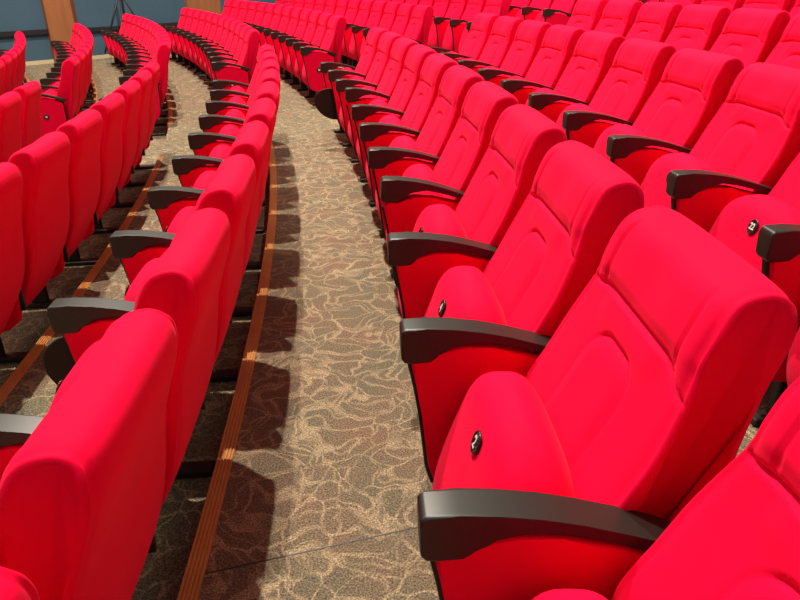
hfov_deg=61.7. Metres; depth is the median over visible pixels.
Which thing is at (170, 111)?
trim
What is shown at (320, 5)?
seat
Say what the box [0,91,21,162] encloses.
seat
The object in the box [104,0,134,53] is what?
tripod stand
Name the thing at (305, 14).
seat
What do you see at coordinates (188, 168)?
seat
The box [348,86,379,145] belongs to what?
seat cushion
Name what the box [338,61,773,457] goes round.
floor
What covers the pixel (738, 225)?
seat cushion
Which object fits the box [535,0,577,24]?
seat
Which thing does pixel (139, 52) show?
seat
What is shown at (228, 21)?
seat
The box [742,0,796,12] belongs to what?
seat
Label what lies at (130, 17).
seat
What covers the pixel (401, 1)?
seat
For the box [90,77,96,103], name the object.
trim
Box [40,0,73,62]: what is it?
trim
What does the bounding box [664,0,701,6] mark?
seat
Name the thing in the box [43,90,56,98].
seat cushion
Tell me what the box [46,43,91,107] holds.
seat
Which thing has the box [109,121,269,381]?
seat
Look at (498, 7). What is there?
seat
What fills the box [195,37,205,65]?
seat cushion
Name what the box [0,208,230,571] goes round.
seat
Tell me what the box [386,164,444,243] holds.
seat cushion
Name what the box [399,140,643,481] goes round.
seat
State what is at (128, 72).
seat
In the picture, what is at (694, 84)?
seat
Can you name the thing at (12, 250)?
seat
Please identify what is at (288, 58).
seat cushion
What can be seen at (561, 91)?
seat cushion
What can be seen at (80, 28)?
seat
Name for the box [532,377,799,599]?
seat
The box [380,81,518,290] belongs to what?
seat
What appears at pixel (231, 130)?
seat cushion
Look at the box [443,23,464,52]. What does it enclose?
seat cushion
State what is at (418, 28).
seat
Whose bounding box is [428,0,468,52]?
seat
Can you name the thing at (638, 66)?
seat
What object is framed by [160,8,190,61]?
seat
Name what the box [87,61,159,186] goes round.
seat
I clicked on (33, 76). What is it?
floor
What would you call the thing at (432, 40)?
seat cushion
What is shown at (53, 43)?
seat
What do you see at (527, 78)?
seat cushion
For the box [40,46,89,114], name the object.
seat
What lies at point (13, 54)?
seat
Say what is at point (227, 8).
seat
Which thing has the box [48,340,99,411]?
seat cushion
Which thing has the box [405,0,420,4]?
seat
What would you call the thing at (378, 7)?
seat
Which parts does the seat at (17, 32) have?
backrest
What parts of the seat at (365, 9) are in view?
panel, armrest, backrest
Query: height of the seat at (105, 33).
0.897 m
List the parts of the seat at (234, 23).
armrest, backrest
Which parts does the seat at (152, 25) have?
armrest, backrest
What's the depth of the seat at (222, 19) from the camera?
9.40 m
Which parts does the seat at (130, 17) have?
panel, armrest, backrest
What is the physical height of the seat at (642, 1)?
0.897 m
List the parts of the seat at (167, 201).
armrest, panel, backrest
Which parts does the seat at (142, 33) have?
armrest, backrest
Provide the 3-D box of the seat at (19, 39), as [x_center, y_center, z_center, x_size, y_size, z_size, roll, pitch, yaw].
[-6.030,-3.582,10.427,0.534,0.897,0.534,-12,28,-23]
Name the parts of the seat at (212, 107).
armrest, panel, backrest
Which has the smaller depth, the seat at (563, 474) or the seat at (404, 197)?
the seat at (563, 474)
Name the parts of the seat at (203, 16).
panel, armrest, backrest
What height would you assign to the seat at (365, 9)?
0.897 m
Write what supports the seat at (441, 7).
on the floor
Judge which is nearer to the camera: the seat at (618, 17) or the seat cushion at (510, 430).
the seat cushion at (510, 430)
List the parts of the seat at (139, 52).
armrest, backrest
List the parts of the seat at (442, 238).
armrest, panel, backrest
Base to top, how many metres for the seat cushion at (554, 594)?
0.443 m
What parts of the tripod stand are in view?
leg, leg, leg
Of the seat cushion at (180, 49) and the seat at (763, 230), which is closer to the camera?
the seat at (763, 230)
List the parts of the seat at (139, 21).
armrest, backrest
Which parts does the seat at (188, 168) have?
armrest, panel, backrest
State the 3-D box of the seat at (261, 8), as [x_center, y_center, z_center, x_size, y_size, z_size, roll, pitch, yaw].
[-2.416,-4.459,11.149,0.534,0.897,0.534,-12,28,-22]
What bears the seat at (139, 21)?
on the floor at (22, 337)
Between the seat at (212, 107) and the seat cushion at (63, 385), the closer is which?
the seat cushion at (63, 385)
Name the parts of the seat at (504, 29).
panel, armrest, backrest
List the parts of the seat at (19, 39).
backrest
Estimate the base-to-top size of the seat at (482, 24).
0.897 m
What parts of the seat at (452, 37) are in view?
panel, armrest, backrest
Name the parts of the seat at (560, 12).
armrest, panel, backrest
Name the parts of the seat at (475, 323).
number plate, panel, armrest, backrest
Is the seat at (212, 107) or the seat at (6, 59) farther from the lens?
the seat at (6, 59)
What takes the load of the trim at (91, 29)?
attached to the wall
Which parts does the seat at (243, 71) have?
armrest, panel, backrest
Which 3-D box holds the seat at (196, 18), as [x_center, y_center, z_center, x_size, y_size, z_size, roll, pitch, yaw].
[-3.559,-4.450,11.418,0.534,0.897,0.534,-12,28,-23]
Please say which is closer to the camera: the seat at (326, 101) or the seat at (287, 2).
the seat at (326, 101)
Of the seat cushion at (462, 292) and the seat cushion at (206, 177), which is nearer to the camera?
the seat cushion at (462, 292)
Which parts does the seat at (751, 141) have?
panel, armrest, backrest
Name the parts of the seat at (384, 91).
panel, armrest, backrest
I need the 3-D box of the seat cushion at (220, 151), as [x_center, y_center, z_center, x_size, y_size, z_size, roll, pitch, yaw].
[-0.969,-0.616,3.659,0.269,0.443,0.448,-4,26,-7]
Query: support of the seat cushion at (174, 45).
on the seat at (190, 13)
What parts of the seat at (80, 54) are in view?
armrest, backrest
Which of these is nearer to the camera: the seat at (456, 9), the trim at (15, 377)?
the trim at (15, 377)
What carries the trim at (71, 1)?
attached to the wall
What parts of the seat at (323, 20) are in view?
panel, armrest, backrest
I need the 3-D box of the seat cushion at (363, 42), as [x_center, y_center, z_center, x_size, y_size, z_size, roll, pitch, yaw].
[-0.360,-3.260,8.626,0.269,0.443,0.448,-9,27,-16]
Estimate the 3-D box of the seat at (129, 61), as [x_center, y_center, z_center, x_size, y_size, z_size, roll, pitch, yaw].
[-3.159,-2.922,8.502,0.534,0.897,0.534,-9,27,-18]
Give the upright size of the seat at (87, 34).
0.897 m
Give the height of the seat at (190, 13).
0.897 m
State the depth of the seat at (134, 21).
11.46 m
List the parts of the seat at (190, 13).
panel, armrest, backrest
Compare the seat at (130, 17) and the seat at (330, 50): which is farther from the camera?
the seat at (130, 17)
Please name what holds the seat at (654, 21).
on the floor
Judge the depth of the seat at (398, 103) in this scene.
3.97 m
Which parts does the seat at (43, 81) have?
armrest, backrest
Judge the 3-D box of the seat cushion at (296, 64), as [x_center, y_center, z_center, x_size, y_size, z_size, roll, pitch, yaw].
[-1.113,-2.834,7.961,0.269,0.443,0.448,-8,27,-16]
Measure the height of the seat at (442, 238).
0.897 m
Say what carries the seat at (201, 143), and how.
on the floor at (161, 576)
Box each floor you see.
[0,54,269,599]
[0,60,167,387]
[24,58,113,112]
[176,54,438,599]
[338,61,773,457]
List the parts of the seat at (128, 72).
armrest, backrest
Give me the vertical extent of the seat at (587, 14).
0.897 m
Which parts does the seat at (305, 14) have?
panel, armrest, backrest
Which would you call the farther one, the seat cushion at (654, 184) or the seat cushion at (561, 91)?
the seat cushion at (561, 91)
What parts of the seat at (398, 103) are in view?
armrest, panel, backrest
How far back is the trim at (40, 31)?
13.61 m
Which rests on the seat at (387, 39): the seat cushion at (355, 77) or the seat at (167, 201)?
the seat cushion at (355, 77)
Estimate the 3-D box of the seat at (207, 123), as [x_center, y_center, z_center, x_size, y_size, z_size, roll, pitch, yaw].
[-1.060,-1.149,4.579,0.534,0.897,0.534,-5,26,-9]
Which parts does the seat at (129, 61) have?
armrest, backrest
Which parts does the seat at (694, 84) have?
panel, armrest, backrest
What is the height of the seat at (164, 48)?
0.897 m
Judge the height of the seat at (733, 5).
0.897 m
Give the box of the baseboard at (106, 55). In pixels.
[25,54,113,65]
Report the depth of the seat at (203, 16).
10.79 m
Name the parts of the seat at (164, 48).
armrest, panel, backrest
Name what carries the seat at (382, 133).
on the floor at (328, 452)
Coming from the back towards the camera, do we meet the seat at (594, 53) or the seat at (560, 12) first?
the seat at (560, 12)
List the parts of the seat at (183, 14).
panel, armrest, backrest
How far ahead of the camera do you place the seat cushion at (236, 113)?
4.49 m
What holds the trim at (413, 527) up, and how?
on the floor at (328, 452)
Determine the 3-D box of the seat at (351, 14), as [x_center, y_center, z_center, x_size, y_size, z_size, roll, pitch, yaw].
[-0.825,-4.003,9.984,0.560,0.897,0.534,-10,28,-19]
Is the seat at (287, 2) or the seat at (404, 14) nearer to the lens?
the seat at (404, 14)
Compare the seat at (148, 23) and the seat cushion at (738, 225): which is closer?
the seat cushion at (738, 225)
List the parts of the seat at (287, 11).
panel, armrest, backrest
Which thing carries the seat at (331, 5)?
on the floor at (751, 431)
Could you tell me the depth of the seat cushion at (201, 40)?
9.57 m
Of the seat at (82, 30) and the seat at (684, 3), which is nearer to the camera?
the seat at (684, 3)
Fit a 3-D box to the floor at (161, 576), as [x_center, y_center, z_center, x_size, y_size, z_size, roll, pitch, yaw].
[-2.399,-1.091,5.906,2.461,0.350,18.785,-6,26,-12]
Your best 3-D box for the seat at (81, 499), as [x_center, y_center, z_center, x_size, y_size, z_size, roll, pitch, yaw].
[-0.639,0.518,1.136,0.534,0.897,0.534,-1,26,-2]
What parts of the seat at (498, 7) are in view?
armrest, backrest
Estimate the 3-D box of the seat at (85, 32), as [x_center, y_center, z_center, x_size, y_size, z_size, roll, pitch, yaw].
[-4.882,-3.585,10.163,0.534,0.897,0.534,-12,28,-22]
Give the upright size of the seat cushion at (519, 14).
0.443 m
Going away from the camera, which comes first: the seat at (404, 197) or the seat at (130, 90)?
the seat at (404, 197)
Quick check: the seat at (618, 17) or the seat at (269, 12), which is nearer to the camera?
the seat at (618, 17)
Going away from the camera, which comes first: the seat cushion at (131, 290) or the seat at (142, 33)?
the seat cushion at (131, 290)
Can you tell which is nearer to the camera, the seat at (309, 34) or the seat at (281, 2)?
the seat at (309, 34)
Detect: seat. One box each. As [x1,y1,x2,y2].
[0,31,23,83]
[0,55,11,92]
[0,60,4,95]
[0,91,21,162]
[0,131,70,363]
[0,162,24,335]
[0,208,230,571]
[0,308,177,599]
[0,566,39,599]
[4,50,16,90]
[10,47,20,86]
[13,81,41,147]
[14,43,23,85]
[15,41,24,85]
[17,38,25,84]
[27,109,102,308]
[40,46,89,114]
[40,56,79,136]
[41,51,85,116]
[43,154,255,478]
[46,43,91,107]
[50,23,80,57]
[51,39,92,99]
[54,36,93,108]
[55,25,83,49]
[56,27,86,51]
[56,33,92,101]
[57,29,90,91]
[57,31,91,96]
[65,93,124,266]
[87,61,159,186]
[93,80,140,233]
[101,13,130,66]
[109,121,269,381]
[110,15,134,70]
[111,70,151,207]
[114,16,141,62]
[117,18,144,64]
[118,41,170,135]
[120,19,150,63]
[123,21,154,54]
[123,37,170,125]
[125,23,159,53]
[125,34,169,116]
[126,25,162,56]
[127,28,165,60]
[127,31,167,108]
[147,98,276,316]
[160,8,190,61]
[171,9,196,65]
[172,81,279,269]
[176,10,202,68]
[181,11,210,72]
[186,13,215,76]
[188,69,280,233]
[191,14,222,80]
[196,16,229,85]
[198,59,279,205]
[200,18,235,77]
[204,20,240,79]
[205,51,277,116]
[207,22,246,79]
[209,25,253,77]
[210,44,274,103]
[211,28,259,87]
[222,0,233,16]
[229,0,242,19]
[237,0,251,21]
[241,1,260,23]
[245,2,268,62]
[249,3,277,52]
[256,4,285,69]
[263,6,295,74]
[270,7,304,79]
[275,0,285,4]
[278,9,314,84]
[285,0,295,5]
[285,11,323,90]
[292,13,333,97]
[294,0,305,7]
[300,15,346,105]
[304,0,315,9]
[314,0,326,11]
[314,27,388,146]
[324,0,337,13]
[334,0,349,60]
[335,32,402,162]
[341,0,361,64]
[341,0,375,69]
[345,37,418,182]
[349,0,387,60]
[351,44,436,206]
[359,53,457,237]
[360,2,402,55]
[367,65,484,277]
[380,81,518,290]
[387,104,566,318]
[390,3,415,35]
[392,0,405,2]
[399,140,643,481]
[403,5,433,45]
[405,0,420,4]
[417,205,797,599]
[419,0,435,6]
[427,0,451,46]
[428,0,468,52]
[429,13,499,61]
[443,0,486,52]
[457,16,523,72]
[459,0,511,52]
[477,20,552,85]
[500,25,585,104]
[507,0,531,16]
[515,0,553,20]
[525,30,625,122]
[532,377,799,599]
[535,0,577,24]
[556,38,676,148]
[566,0,608,31]
[593,48,743,185]
[594,0,642,37]
[609,0,650,3]
[626,2,683,42]
[640,62,799,232]
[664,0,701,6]
[664,4,731,50]
[700,0,745,11]
[709,8,790,67]
[709,153,799,426]
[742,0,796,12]
[764,13,799,68]
[786,327,799,386]
[790,0,799,18]
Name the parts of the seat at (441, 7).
backrest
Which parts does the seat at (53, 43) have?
armrest, armrest, backrest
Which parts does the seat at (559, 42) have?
panel, armrest, backrest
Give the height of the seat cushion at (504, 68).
0.443 m
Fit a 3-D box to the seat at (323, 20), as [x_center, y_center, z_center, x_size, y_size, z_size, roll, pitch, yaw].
[-1.028,-2.900,7.916,0.534,0.897,0.534,-8,27,-16]
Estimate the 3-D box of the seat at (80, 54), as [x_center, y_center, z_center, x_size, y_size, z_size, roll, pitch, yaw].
[-3.695,-2.248,7.390,0.534,0.897,0.534,-8,27,-16]
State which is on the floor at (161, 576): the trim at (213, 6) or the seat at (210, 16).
the seat at (210, 16)
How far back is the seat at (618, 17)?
5.30 m
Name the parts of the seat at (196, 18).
panel, armrest, backrest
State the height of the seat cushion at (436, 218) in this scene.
0.443 m
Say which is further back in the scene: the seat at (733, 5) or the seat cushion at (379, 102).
the seat at (733, 5)
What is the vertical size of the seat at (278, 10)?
0.897 m
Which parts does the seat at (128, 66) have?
armrest, backrest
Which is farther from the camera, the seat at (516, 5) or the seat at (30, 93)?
the seat at (516, 5)
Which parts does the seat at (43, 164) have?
panel, backrest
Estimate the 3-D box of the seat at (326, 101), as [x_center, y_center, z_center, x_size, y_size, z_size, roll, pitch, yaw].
[-0.431,-1.821,5.682,0.654,0.897,0.608,-6,26,-11]
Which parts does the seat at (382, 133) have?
armrest, panel, backrest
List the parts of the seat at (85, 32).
armrest, backrest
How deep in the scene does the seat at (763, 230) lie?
1.95 m
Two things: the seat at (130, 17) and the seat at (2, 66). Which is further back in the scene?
the seat at (130, 17)
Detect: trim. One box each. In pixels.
[0,29,48,36]
[0,156,163,404]
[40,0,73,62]
[70,0,77,22]
[87,22,177,31]
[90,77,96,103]
[166,90,172,125]
[177,143,276,599]
[185,0,221,14]
[204,527,417,573]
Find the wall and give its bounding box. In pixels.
[0,0,275,61]
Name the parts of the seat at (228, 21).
panel, armrest, backrest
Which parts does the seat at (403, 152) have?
armrest, panel, backrest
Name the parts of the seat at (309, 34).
panel, armrest, backrest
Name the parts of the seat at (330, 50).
panel, armrest, backrest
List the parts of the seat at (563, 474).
number plate, panel, armrest, backrest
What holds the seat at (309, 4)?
on the floor at (751, 431)
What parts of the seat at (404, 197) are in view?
panel, armrest, backrest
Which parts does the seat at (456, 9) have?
panel, armrest, backrest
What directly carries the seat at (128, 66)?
on the floor at (22, 337)
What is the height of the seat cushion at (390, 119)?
0.443 m
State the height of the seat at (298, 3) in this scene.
0.897 m
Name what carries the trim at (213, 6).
attached to the wall
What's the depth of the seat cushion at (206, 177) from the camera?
3.02 m
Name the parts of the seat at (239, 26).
armrest, backrest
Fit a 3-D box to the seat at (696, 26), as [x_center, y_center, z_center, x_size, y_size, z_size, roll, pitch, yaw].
[1.790,-1.489,4.502,0.560,0.897,0.534,-4,26,-8]
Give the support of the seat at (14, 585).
on the floor at (161, 576)
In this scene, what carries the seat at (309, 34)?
on the floor at (328, 452)
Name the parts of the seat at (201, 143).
armrest, panel, backrest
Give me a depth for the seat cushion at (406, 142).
3.19 m
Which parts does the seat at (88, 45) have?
armrest, backrest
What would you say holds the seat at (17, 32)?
on the floor
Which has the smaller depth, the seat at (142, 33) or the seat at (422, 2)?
the seat at (422, 2)
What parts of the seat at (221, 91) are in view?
armrest, armrest, panel, panel, backrest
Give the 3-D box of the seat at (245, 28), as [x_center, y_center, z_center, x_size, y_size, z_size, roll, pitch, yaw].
[-1.922,-2.677,7.742,0.534,0.897,0.534,-8,27,-16]
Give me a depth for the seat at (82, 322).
1.88 m
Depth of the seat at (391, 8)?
8.44 m
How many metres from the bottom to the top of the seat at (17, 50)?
0.897 m
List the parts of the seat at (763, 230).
number plate, armrest, backrest, panel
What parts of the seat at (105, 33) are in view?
panel, armrest, panel, armrest, backrest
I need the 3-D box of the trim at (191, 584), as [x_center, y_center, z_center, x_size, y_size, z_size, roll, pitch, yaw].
[-0.694,0.617,1.720,0.438,0.041,9.438,-2,26,-3]
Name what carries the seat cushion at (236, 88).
on the seat at (221, 91)
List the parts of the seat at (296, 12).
panel, armrest, backrest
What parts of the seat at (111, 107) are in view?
panel, backrest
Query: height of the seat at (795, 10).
0.897 m
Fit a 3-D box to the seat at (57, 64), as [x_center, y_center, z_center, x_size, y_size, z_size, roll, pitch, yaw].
[-4.444,-3.146,9.253,0.534,0.897,0.534,-10,28,-20]
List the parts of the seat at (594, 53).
panel, armrest, backrest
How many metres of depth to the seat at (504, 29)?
5.26 m
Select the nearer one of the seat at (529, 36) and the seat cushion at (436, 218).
the seat cushion at (436, 218)
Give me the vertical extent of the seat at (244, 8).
0.897 m
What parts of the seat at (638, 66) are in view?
panel, armrest, backrest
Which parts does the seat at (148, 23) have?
armrest, backrest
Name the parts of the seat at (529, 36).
panel, armrest, backrest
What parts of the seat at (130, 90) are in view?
panel, backrest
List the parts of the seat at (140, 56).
armrest, backrest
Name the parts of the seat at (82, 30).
armrest, backrest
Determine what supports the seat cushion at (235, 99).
on the seat at (212, 107)
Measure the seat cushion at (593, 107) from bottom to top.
0.443 m
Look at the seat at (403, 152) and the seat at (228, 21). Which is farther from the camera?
the seat at (228, 21)
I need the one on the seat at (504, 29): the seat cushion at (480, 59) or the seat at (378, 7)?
the seat cushion at (480, 59)
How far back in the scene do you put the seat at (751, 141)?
2.34 m
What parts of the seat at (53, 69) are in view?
armrest, backrest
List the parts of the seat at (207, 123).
armrest, panel, backrest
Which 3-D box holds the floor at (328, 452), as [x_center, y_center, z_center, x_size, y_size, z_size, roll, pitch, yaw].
[-1.505,-1.294,6.038,2.543,0.350,19.414,-6,26,-12]
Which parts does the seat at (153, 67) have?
panel, backrest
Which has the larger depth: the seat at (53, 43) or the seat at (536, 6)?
the seat at (53, 43)
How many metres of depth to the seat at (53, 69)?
8.59 m
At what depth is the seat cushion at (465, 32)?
7.87 m
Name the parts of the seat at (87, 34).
armrest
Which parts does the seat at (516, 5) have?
panel, armrest, backrest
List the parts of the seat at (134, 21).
panel, armrest, backrest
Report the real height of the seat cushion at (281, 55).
0.443 m
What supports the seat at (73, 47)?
on the floor at (33, 76)
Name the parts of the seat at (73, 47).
armrest, backrest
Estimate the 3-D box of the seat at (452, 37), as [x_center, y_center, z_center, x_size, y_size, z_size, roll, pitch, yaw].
[0.794,-3.319,8.288,0.560,0.897,0.534,-8,27,-15]
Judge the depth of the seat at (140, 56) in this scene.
8.72 m
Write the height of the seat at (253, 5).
0.897 m
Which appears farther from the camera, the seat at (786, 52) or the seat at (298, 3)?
the seat at (298, 3)
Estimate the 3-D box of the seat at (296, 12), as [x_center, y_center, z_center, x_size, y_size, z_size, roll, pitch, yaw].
[-1.565,-3.578,9.321,0.534,0.897,0.534,-10,27,-18]
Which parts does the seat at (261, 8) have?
backrest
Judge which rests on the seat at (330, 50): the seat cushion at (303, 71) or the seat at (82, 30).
the seat cushion at (303, 71)
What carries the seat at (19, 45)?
on the floor
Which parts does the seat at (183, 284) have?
armrest, number plate, panel, backrest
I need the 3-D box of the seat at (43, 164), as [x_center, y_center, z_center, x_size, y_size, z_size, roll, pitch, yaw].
[-1.716,-0.243,2.960,0.534,0.897,0.534,-3,26,-6]
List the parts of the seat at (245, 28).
armrest, backrest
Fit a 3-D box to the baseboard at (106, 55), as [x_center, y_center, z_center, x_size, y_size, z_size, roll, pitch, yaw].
[-4.507,-6.431,17.267,0.020,0.330,14.000,20,32,35]
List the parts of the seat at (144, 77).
panel, backrest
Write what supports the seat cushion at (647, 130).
on the seat at (694, 84)
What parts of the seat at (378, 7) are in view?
panel, armrest, backrest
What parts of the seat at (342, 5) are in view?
backrest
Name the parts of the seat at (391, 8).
armrest, backrest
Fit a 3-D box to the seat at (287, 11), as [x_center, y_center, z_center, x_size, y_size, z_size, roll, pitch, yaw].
[-1.764,-3.801,9.783,0.534,0.897,0.534,-10,28,-19]
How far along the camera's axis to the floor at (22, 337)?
4.18 m
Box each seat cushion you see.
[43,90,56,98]
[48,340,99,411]
[124,258,158,301]
[167,206,195,233]
[173,28,180,53]
[179,30,186,56]
[184,32,192,59]
[189,171,215,197]
[190,35,199,63]
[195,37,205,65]
[200,40,211,70]
[206,144,229,164]
[216,125,239,142]
[225,109,244,124]
[226,96,245,109]
[228,86,245,97]
[279,35,293,69]
[287,38,298,73]
[295,42,310,79]
[302,46,321,85]
[339,76,365,130]
[341,23,349,55]
[342,67,354,75]
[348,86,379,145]
[349,29,362,60]
[356,99,392,164]
[360,38,365,55]
[366,115,407,188]
[375,136,423,219]
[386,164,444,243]
[398,204,467,317]
[424,266,506,324]
[428,20,447,46]
[433,371,574,497]
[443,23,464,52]
[459,26,467,52]
[465,58,482,66]
[486,66,506,76]
[507,76,532,87]
[515,9,534,19]
[525,88,564,105]
[532,589,606,599]
[535,10,543,21]
[556,103,603,132]
[593,124,653,160]
[640,153,722,208]
[709,194,799,271]
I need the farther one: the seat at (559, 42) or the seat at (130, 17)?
the seat at (130, 17)
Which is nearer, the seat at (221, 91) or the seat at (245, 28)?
the seat at (221, 91)
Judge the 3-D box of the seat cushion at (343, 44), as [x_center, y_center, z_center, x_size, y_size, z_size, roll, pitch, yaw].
[-0.726,-3.709,9.558,0.269,0.443,0.448,-10,27,-18]
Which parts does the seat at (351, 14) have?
backrest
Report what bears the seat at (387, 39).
on the floor at (328, 452)
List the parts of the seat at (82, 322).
armrest, panel, backrest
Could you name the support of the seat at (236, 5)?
on the floor at (328, 452)
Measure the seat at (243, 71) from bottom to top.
0.897 m
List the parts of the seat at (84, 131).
panel, backrest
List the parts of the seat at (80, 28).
armrest, backrest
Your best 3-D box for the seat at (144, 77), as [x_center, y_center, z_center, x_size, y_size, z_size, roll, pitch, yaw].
[-2.057,-1.190,4.917,0.534,0.897,0.534,-5,26,-10]
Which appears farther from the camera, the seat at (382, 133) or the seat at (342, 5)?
the seat at (342, 5)
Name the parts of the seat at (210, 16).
panel, armrest, backrest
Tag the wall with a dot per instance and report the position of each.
(15, 15)
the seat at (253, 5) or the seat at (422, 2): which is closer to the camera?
the seat at (422, 2)
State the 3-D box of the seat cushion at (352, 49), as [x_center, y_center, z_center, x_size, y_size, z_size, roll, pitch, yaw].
[-0.538,-3.485,9.094,0.269,0.443,0.448,-9,27,-17]
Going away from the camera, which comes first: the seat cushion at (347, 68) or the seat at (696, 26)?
the seat at (696, 26)
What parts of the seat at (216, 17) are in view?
panel, armrest, backrest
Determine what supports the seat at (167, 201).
on the floor at (161, 576)
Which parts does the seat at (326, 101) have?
panel, armrest, armrest, panel, backrest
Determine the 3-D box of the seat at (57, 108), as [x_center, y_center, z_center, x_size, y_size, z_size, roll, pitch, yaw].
[-3.535,-2.019,6.916,0.534,0.897,0.534,-8,27,-15]
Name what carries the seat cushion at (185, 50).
on the seat at (203, 16)
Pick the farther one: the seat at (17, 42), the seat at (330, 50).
the seat at (17, 42)
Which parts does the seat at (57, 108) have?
panel, armrest, backrest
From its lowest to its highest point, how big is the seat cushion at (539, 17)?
0.443 m
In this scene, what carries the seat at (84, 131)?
on the floor at (22, 337)
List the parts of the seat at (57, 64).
armrest, backrest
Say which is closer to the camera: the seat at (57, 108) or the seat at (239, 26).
the seat at (57, 108)
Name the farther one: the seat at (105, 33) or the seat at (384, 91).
the seat at (105, 33)
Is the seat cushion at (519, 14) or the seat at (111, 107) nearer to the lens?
the seat at (111, 107)
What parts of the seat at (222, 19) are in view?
panel, armrest, backrest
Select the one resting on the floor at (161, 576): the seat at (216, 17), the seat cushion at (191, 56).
the seat at (216, 17)
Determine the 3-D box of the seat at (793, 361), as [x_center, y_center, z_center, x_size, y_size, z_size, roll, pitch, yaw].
[1.238,0.088,1.522,0.560,0.897,0.534,-2,26,-3]
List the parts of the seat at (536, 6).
panel, armrest, backrest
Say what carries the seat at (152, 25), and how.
on the floor at (22, 337)
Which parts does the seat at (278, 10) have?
panel, armrest, backrest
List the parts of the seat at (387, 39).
armrest, panel, backrest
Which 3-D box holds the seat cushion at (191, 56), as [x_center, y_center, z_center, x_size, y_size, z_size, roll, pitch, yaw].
[-3.177,-3.947,10.557,0.269,0.443,0.448,-11,28,-21]
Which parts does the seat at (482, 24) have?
armrest, armrest, backrest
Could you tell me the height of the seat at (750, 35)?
0.897 m
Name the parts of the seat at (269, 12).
armrest, backrest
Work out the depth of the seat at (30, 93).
5.13 m
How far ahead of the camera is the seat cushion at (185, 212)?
2.54 m
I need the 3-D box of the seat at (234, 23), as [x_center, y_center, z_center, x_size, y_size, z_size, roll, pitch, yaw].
[-2.272,-3.131,8.681,0.534,0.897,0.534,-9,27,-18]
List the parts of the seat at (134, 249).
armrest, panel, backrest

